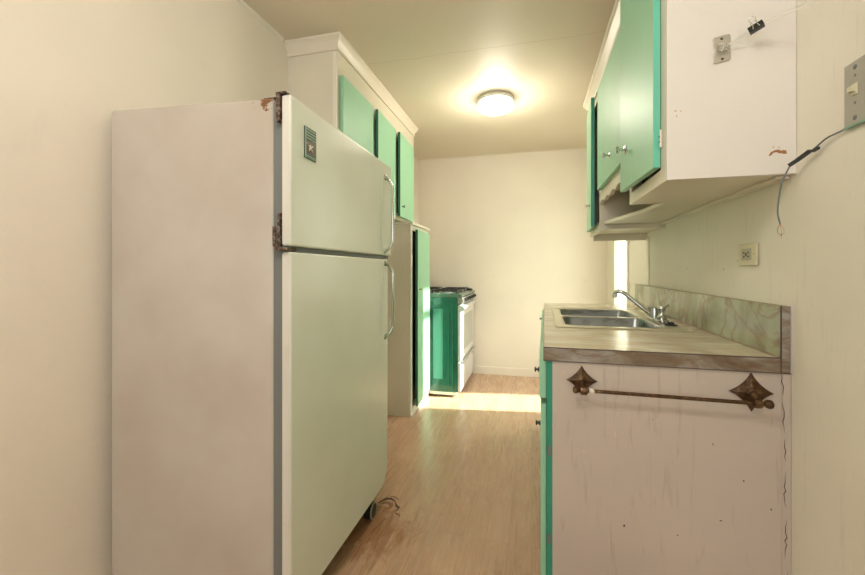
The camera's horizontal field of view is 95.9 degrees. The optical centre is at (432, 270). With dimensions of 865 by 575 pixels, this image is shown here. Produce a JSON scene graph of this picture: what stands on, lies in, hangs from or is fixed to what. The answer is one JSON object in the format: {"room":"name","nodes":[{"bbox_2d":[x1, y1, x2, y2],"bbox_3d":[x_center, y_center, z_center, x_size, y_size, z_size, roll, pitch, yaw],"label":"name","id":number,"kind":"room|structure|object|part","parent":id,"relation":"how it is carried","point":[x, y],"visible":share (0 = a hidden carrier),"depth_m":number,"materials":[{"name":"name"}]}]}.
{"room":"kitchen","nodes":[
{"label":"kitchen","id":0,"kind":"room"},
{"bbox_2d":[0,0,417,574],"bbox_3d":[-1.140,-0.065,1.297,0.140,2.430,6.755,0,0,16],"label":"wall","id":1,"kind":"structure","parent":0,"point":[66,66],"depth_m":1.18,"materials":[{"name":"beige paint"}]},
{"bbox_2d":[236,0,283,40],"bbox_3d":[-1.384,-1.273,0.136,0.014,0.014,4.181,0,0,16],"label":"trim","id":2,"kind":"structure","parent":1,"relation":"attached to","point":[241,2],"depth_m":1.97,"materials":[{"name":"beige paint"}]},
{"bbox_2d":[284,31,417,221],"bbox_3d":[-0.462,-0.840,2.840,0.367,0.879,1.481,0,0,14],"label":"upper cabinet","id":3,"kind":"object","parent":1,"relation":"attached to","point":[326,74],"visible":0.7,"depth_m":2.31,"materials":[{"name":"beige paint"}]},
{"bbox_3d":[-0.476,-1.240,2.843,0.338,0.079,1.481,0,0,14],"label":"crown molding","id":4,"kind":"part","parent":3,"relation":"part of","materials":[{"name":"beige paint"}]},
{"bbox_3d":[-0.448,-0.749,2.354,0.020,0.653,0.430,0,0,14],"label":"door","id":5,"kind":"part","parent":3,"relation":"part of","materials":[{"name":"green paint"}]},
{"bbox_3d":[-0.354,-0.840,2.812,0.020,0.879,1.415,0,0,14],"label":"frame","id":6,"kind":"part","parent":3,"relation":"part of","materials":[{"name":"beige paint"}]},
{"bbox_3d":[-0.330,-0.749,2.789,0.020,0.653,0.390,0,0,12],"label":"door","id":7,"kind":"part","parent":3,"relation":"part of","materials":[{"name":"green paint"}]},
{"bbox_3d":[-0.216,-0.749,3.228,0.020,0.653,0.423,0,0,12],"label":"door","id":8,"kind":"part","parent":3,"relation":"part of","materials":[{"name":"green paint"}]},
{"bbox_2d":[243,0,615,159],"bbox_3d":[-0.087,-1.305,1.028,2.463,0.050,7.030,0,0,14],"label":"ceiling","id":9,"kind":"structure","parent":0,"point":[435,58],"depth_m":2.34,"materials":[{"name":"beige paint"}]},
{"bbox_2d":[478,90,513,115],"bbox_3d":[0.470,-1.232,2.899,0.267,0.094,0.264,0,0,14],"label":"ceiling light","id":10,"kind":"object","parent":9,"relation":"attached to","point":[498,102],"visible":1,"depth_m":2.82,"materials":[{"name":"beige glass"}]},
{"bbox_2d":[322,373,540,574],"bbox_3d":[-0.087,1.175,1.028,2.463,0.050,7.030,0,0,14],"label":"floor","id":11,"kind":"structure","parent":0,"point":[464,471],"depth_m":2.01,"materials":[{"name":"brown wood"}]},
{"bbox_2d":[112,91,393,574],"bbox_3d":[-0.601,0.308,1.609,0.659,1.684,0.905,0,0,14],"label":"refrigerator","id":12,"kind":"object","parent":11,"relation":"on","point":[253,240],"visible":1,"depth_m":1.22,"materials":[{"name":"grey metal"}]},
{"bbox_3d":[-0.333,0.488,1.538,0.030,1.087,0.800,0,0,14],"label":"door","id":13,"kind":"part","parent":12,"relation":"part of","materials":[{"name":"white metal"}]},
{"bbox_3d":[-0.327,-0.296,1.561,0.030,0.449,0.848,0,0,14],"label":"freezer door","id":14,"kind":"part","parent":12,"relation":"part of","materials":[{"name":"white metal"}]},
{"bbox_3d":[-0.213,-0.273,1.896,0.051,0.376,0.023,0,0,-29],"label":"handle","id":15,"kind":"part","parent":12,"relation":"part of","materials":[{"name":"silver metal"}]},
{"bbox_3d":[-0.213,0.142,1.896,0.051,0.376,0.023,0,0,-29],"label":"handle","id":16,"kind":"part","parent":12,"relation":"part of","materials":[{"name":"silver metal"}]},
{"bbox_2d":[373,496,399,530],"bbox_3d":[-0.209,1.148,1.853,0.113,0.002,0.267,0,0,-2],"label":"torn laminate","id":17,"kind":"object","parent":11,"relation":"on","point":[390,504],"visible":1,"depth_m":1.91,"materials":[{"name":"brown laminate"}]},
{"bbox_2d":[387,222,429,416],"bbox_3d":[-0.263,0.385,3.342,0.458,1.530,0.541,0,0,14],"label":"pantry cabinet","id":18,"kind":"object","parent":11,"relation":"on","point":[409,340],"visible":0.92,"depth_m":3.08,"materials":[{"name":"beige paint"}]},
{"bbox_3d":[-0.114,0.395,3.308,0.020,1.510,0.525,0,0,14],"label":"frame","id":19,"kind":"part","parent":18,"relation":"part of","materials":[{"name":"beige paint"}]},
{"bbox_3d":[-0.079,0.375,3.308,0.020,1.400,0.460,0,0,11],"label":"door","id":20,"kind":"part","parent":18,"relation":"part of","materials":[{"name":"green paint"}]},
{"bbox_2d":[428,287,476,395],"bbox_3d":[0.070,0.665,3.992,0.672,0.970,0.833,0,0,14],"label":"gas stove","id":21,"kind":"object","parent":11,"relation":"on","point":[451,308],"visible":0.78,"depth_m":3.57,"materials":[{"name":"green metal"}]},
{"bbox_3d":[-0.065,1.119,3.610,0.600,0.027,0.026,0,0,14],"label":"rail","id":22,"kind":"part","parent":21,"relation":"part of","materials":[{"name":"white metal"}]},
{"bbox_2d":[430,289,474,297],"bbox_3d":[0.057,0.228,3.997,0.644,0.035,0.831,0,0,14],"label":"cooktop","id":23,"kind":"object","parent":21,"relation":"in","point":[437,293],"depth_m":3.64,"materials":[{"name":"metal"}]},
{"bbox_3d":[0.227,0.675,3.538,0.005,0.850,0.021,0,0,14],"label":"corner post","id":24,"kind":"part","parent":21,"relation":"part of","materials":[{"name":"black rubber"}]},
{"bbox_3d":[0.341,0.570,3.925,0.030,0.510,0.817,0,0,14],"label":"oven door","id":25,"kind":"part","parent":21,"relation":"part of","materials":[{"name":"white metal"}]},
{"bbox_3d":[0.341,0.969,3.925,0.030,0.262,0.817,0,0,14],"label":"drawer","id":26,"kind":"part","parent":21,"relation":"part of","materials":[{"name":"white metal"}]},
{"bbox_3d":[0.351,0.275,3.922,0.052,0.060,0.825,0,0,14],"label":"control panel","id":27,"kind":"part","parent":21,"relation":"part of","materials":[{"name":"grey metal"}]},
{"bbox_3d":[0.366,0.838,3.919,0.023,0.014,0.805,0,0,14],"label":"drawer handle","id":28,"kind":"part","parent":21,"relation":"part of","materials":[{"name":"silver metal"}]},
{"bbox_3d":[0.372,0.346,3.917,0.038,0.055,0.817,0,0,14],"label":"oven handle","id":29,"kind":"part","parent":21,"relation":"part of","materials":[{"name":"white metal"}]},
{"bbox_2d":[534,309,790,574],"bbox_3d":[0.861,0.717,1.976,0.677,0.867,1.716,0,0,14],"label":"base cabinet","id":30,"kind":"object","parent":11,"relation":"on","point":[631,485],"visible":0.88,"depth_m":1.14,"materials":[{"name":"white paint"}]},
{"bbox_3d":[0.524,0.344,1.843,0.021,0.121,0.411,0,0,16],"label":"drawer","id":31,"kind":"part","parent":30,"relation":"part of","materials":[{"name":"green paint"}]},
{"bbox_3d":[0.406,0.344,1.433,0.021,0.121,0.403,0,0,16],"label":"drawer","id":32,"kind":"part","parent":30,"relation":"part of","materials":[{"name":"green paint"}]},
{"bbox_3d":[0.408,0.738,1.433,0.018,0.625,0.403,0,0,16],"label":"door","id":33,"kind":"part","parent":30,"relation":"part of","materials":[{"name":"green paint"}]},
{"bbox_3d":[0.603,0.717,2.044,0.018,0.867,1.711,0,0,16],"label":"frame","id":34,"kind":"part","parent":30,"relation":"part of","materials":[{"name":"teal paint"}]},
{"bbox_2d":[543,284,792,373],"bbox_3d":[0.893,0.188,1.972,0.688,0.189,1.738,0,0,14],"label":"countertop","id":35,"kind":"structure","parent":30,"relation":"on","point":[730,334],"depth_m":1.23,"materials":[{"name":"beige laminate"}]},
{"bbox_2d":[552,308,694,331],"bbox_3d":[0.878,0.310,1.992,0.526,0.152,0.832,0,0,14],"label":"sink","id":36,"kind":"object","parent":35,"relation":"in","point":[628,319],"visible":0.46,"depth_m":1.97,"materials":[{"name":"silver metal"}]},
{"bbox_3d":[0.910,0.311,2.185,0.387,0.151,0.365,0,0,14],"label":"bowl","id":37,"kind":"part","parent":36,"relation":"part of","materials":[{"name":"silver metal"}]},
{"bbox_3d":[0.807,0.311,1.812,0.395,0.151,0.350,0,0,14],"label":"bowl","id":38,"kind":"part","parent":36,"relation":"part of","materials":[{"name":"silver metal"}]},
{"bbox_2d":[664,322,677,325],"bbox_3d":[1.024,0.228,1.674,0.050,0.016,0.051,0,0,14],"label":"cover","id":39,"kind":"object","parent":36,"relation":"on","point":[669,323],"visible":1,"depth_m":1.66,"materials":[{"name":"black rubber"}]},
{"bbox_2d":[612,289,669,323],"bbox_3d":[0.986,0.165,1.860,0.199,0.141,0.232,0,0,14],"label":"faucet","id":40,"kind":"object","parent":35,"relation":"on","point":[654,313],"visible":1,"depth_m":1.87,"materials":[{"name":"silver metal"}]},
{"bbox_3d":[0.994,0.160,1.936,0.183,0.131,0.024,0,0,36],"label":"spout","id":41,"kind":"part","parent":40,"relation":"part of","materials":[{"name":"silver metal"}]},
{"bbox_3d":[1.058,0.229,1.841,0.051,0.014,0.230,0,0,14],"label":"plate","id":42,"kind":"part","parent":40,"relation":"part of","materials":[{"name":"silver metal"}]},
{"bbox_3d":[1.040,0.193,1.773,0.042,0.063,0.044,0,0,14],"label":"handle","id":43,"kind":"part","parent":40,"relation":"part of","materials":[{"name":"silver metal"}]},
{"bbox_2d":[566,366,774,411],"bbox_3d":[0.671,0.339,1.118,0.542,0.108,0.051,0,0,14],"label":"towel bar","id":44,"kind":"object","parent":30,"relation":"attached to","point":[751,392],"visible":1,"depth_m":1.09,"materials":[{"name":"brown metal"}]},
{"bbox_3d":[0.457,0.337,1.194,0.090,0.092,0.010,0,0,14],"label":"star plate","id":45,"kind":"part","parent":44,"relation":"part of","materials":[{"name":"brown metal"}]},
{"bbox_3d":[0.453,0.343,1.177,0.028,0.041,0.040,0,0,14],"label":"post","id":46,"kind":"part","parent":44,"relation":"part of","materials":[{"name":"brown metal"}]},
{"bbox_3d":[0.887,0.339,1.084,0.106,0.108,0.010,0,0,14],"label":"star plate","id":47,"kind":"part","parent":44,"relation":"part of","materials":[{"name":"brown metal"}]},
{"bbox_3d":[0.883,0.345,1.067,0.028,0.041,0.040,0,0,14],"label":"post","id":48,"kind":"part","parent":44,"relation":"part of","materials":[{"name":"brown metal"}]},
{"bbox_2d":[419,149,606,368],"bbox_3d":[0.837,-0.065,4.348,2.314,2.430,0.140,0,0,14],"label":"wall","id":49,"kind":"structure","parent":0,"point":[511,229],"depth_m":4.27,"materials":[{"name":"beige paint"}]},
{"bbox_2d":[418,161,418,223],"bbox_3d":[-0.163,-0.060,4.527,0.008,2.420,0.008,0,0,14],"label":"trim","id":50,"kind":"structure","parent":49,"relation":"attached to","point":[418,161],"depth_m":4.53,"materials":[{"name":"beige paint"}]},
{"bbox_2d":[418,148,586,160],"bbox_3d":[0.819,-1.276,4.276,2.034,0.008,0.008,0,0,14],"label":"trim","id":51,"kind":"structure","parent":49,"relation":"attached to","point":[578,148],"depth_m":4.28,"materials":[{"name":"beige paint"}]},
{"bbox_2d":[472,366,538,377],"bbox_3d":[0.823,1.107,4.273,2.023,0.085,0.012,0,0,14],"label":"baseboard","id":52,"kind":"structure","parent":49,"relation":"attached to","point":[477,369],"depth_m":4.27,"materials":[{"name":"beige paint"}]},
{"bbox_2d":[607,0,864,574],"bbox_3d":[0.967,-0.065,0.760,0.140,2.430,6.755,0,0,16],"label":"wall","id":53,"kind":"structure","parent":0,"point":[816,267],"depth_m":0.97,"materials":[{"name":"beige paint"}]},
{"bbox_2d":[583,0,619,110],"bbox_3d":[1.049,-1.082,2.065,0.338,0.084,1.135,0,0,14],"label":"trim","id":54,"kind":"structure","parent":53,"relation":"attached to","point":[613,27],"depth_m":1.95,"materials":[{"name":"beige paint"}]},
{"bbox_2d":[597,29,629,204],"bbox_3d":[1.003,-0.748,1.848,0.387,0.745,0.693,0,0,14],"label":"upper cabinet","id":55,"kind":"object","parent":53,"relation":"attached to","point":[608,92],"visible":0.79,"depth_m":1.86,"materials":[{"name":"beige paint"}]},
{"bbox_3d":[0.858,-0.732,1.889,0.019,0.567,0.605,0,0,14],"label":"door","id":56,"kind":"part","parent":55,"relation":"part of","materials":[{"name":"green paint"}]},
{"bbox_2d":[613,241,629,304],"bbox_3d":[1.646,-0.110,3.308,0.119,1.950,0.645,0,0,14],"label":"window","id":57,"kind":"structure","parent":53,"relation":"in","point":[614,242],"depth_m":3.51,"materials":[{"name":"white glass"}]},
{"bbox_2d":[617,241,625,304],"bbox_3d":[1.634,-0.160,3.309,0.033,1.620,0.490,0,0,14],"label":"window blind","id":58,"kind":"object","parent":57,"relation":"attached to","point":[622,300],"visible":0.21,"depth_m":3.40,"materials":[{"name":"white plastic"}]},
{"bbox_2d":[585,97,664,240],"bbox_3d":[1.138,-0.658,2.381,0.406,0.926,0.403,0,0,14],"label":"upper cabinet","id":59,"kind":"object","parent":53,"relation":"attached to","point":[618,204],"visible":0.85,"depth_m":2.28,"materials":[{"name":"beige paint"}]},
{"bbox_3d":[0.987,-0.632,2.438,0.020,0.755,0.340,0,0,18],"label":"door","id":60,"kind":"part","parent":59,"relation":"part of","materials":[{"name":"green paint"}]},
{"bbox_3d":[1.013,-0.672,2.413,0.020,0.895,0.403,0,0,14],"label":"frame","id":61,"kind":"part","parent":59,"relation":"part of","materials":[{"name":"beige paint"}]},
{"bbox_2d":[629,237,648,284],"bbox_3d":[1.440,-0.058,2.731,0.006,0.304,0.565,0,0,16],"label":"trim","id":62,"kind":"structure","parent":53,"relation":"attached to","point":[638,250],"depth_m":2.69,"materials":[{"name":"beige paint"}]},
{"bbox_2d":[604,176,789,224],"bbox_3d":[1.039,-0.265,1.817,0.318,0.026,1.485,0,0,14],"label":"shelf board","id":63,"kind":"object","parent":53,"relation":"attached to","point":[664,213],"visible":0.79,"depth_m":1.69,"materials":[{"name":"beige paint"}]},
{"bbox_2d":[615,0,795,204],"bbox_3d":[0.848,-0.769,1.300,0.387,1.019,0.441,0,0,14],"label":"upper cabinet","id":64,"kind":"object","parent":53,"relation":"attached to","point":[693,128],"visible":1,"depth_m":1.10,"materials":[{"name":"beige paint"}]},
{"bbox_3d":[0.708,-0.455,1.471,0.033,0.028,0.028,0,0,14],"label":"knob","id":65,"kind":"part","parent":64,"relation":"part of","materials":[{"name":"silver metal"}]},
{"bbox_3d":[0.712,-0.751,1.353,0.021,0.887,0.369,0,0,12],"label":"door","id":66,"kind":"part","parent":64,"relation":"part of","materials":[{"name":"green paint"}]},
{"bbox_3d":[0.739,-0.769,1.339,0.020,1.019,0.420,0,0,14],"label":"frame","id":67,"kind":"part","parent":64,"relation":"part of","materials":[{"name":"beige paint"}]},
{"bbox_2d":[713,34,730,63],"bbox_3d":[0.801,-0.615,1.074,0.044,0.079,0.023,0,0,14],"label":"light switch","id":68,"kind":"object","parent":64,"relation":"attached to","point":[719,56],"visible":1,"depth_m":1.08,"materials":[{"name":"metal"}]},
{"bbox_2d":[719,0,818,50],"bbox_3d":[0.883,-0.658,0.904,0.105,0.107,0.384,0,0,-13],"label":"cord","id":69,"kind":"object","parent":68,"relation":"hanging from","point":[720,44],"visible":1,"depth_m":1.00,"materials":[{"name":"white plastic"}]},
{"bbox_2d":[747,16,764,34],"bbox_3d":[0.849,-0.646,1.024,0.019,0.042,0.036,0,0,-45],"label":"binder clip","id":70,"kind":"object","parent":69,"relation":"attached to","point":[757,26],"visible":1,"depth_m":1.02,"materials":[{"name":"black metal"}]},
{"bbox_3d":[0.847,-0.649,1.026,0.019,0.037,0.025,0,0,-45],"label":"wire handle","id":71,"kind":"part","parent":70,"relation":"part of","materials":[{"name":"silver metal"}]},
{"bbox_3d":[0.824,-0.769,1.090,0.309,1.019,0.020,0,0,14],"label":"panel","id":72,"kind":"part","parent":64,"relation":"part of","materials":[{"name":"white wood"}]},
{"bbox_2d":[635,285,789,356],"bbox_3d":[1.198,0.190,1.899,0.024,0.183,1.728,0,0,16],"label":"backsplash","id":73,"kind":"structure","parent":53,"relation":"attached to","point":[756,325],"depth_m":1.40,"materials":[{"name":"green laminate"}]},
{"bbox_2d":[739,242,757,265],"bbox_3d":[1.029,-0.052,1.274,0.010,0.072,0.110,0,0,14],"label":"wall outlet","id":74,"kind":"object","parent":53,"relation":"attached to","point":[748,253],"visible":1,"depth_m":1.26,"materials":[{"name":"beige plastic"}]},
{"bbox_2d":[742,248,750,259],"bbox_3d":[1.027,-0.052,1.276,0.003,0.037,0.056,0,0,14],"label":"receptacle","id":75,"kind":"object","parent":74,"relation":"attached to","point":[746,252],"depth_m":1.27,"materials":[{"name":"brown"}]},
{"bbox_2d":[843,54,864,130],"bbox_3d":[0.896,-0.381,0.808,0.016,0.142,0.127,0,0,14],"label":"light switch","id":76,"kind":"object","parent":53,"relation":"attached to","point":[854,73],"visible":1,"depth_m":0.84,"materials":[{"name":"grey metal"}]},
{"bbox_2d":[777,130,842,237],"bbox_3d":[0.926,-0.201,0.944,0.036,0.230,0.166,0,0,-3],"label":"hanging cable","id":77,"kind":"object","parent":76,"relation":"hanging from","point":[817,147],"visible":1,"depth_m":1.00,"materials":[{"name":"grey plastic"}]}
]}

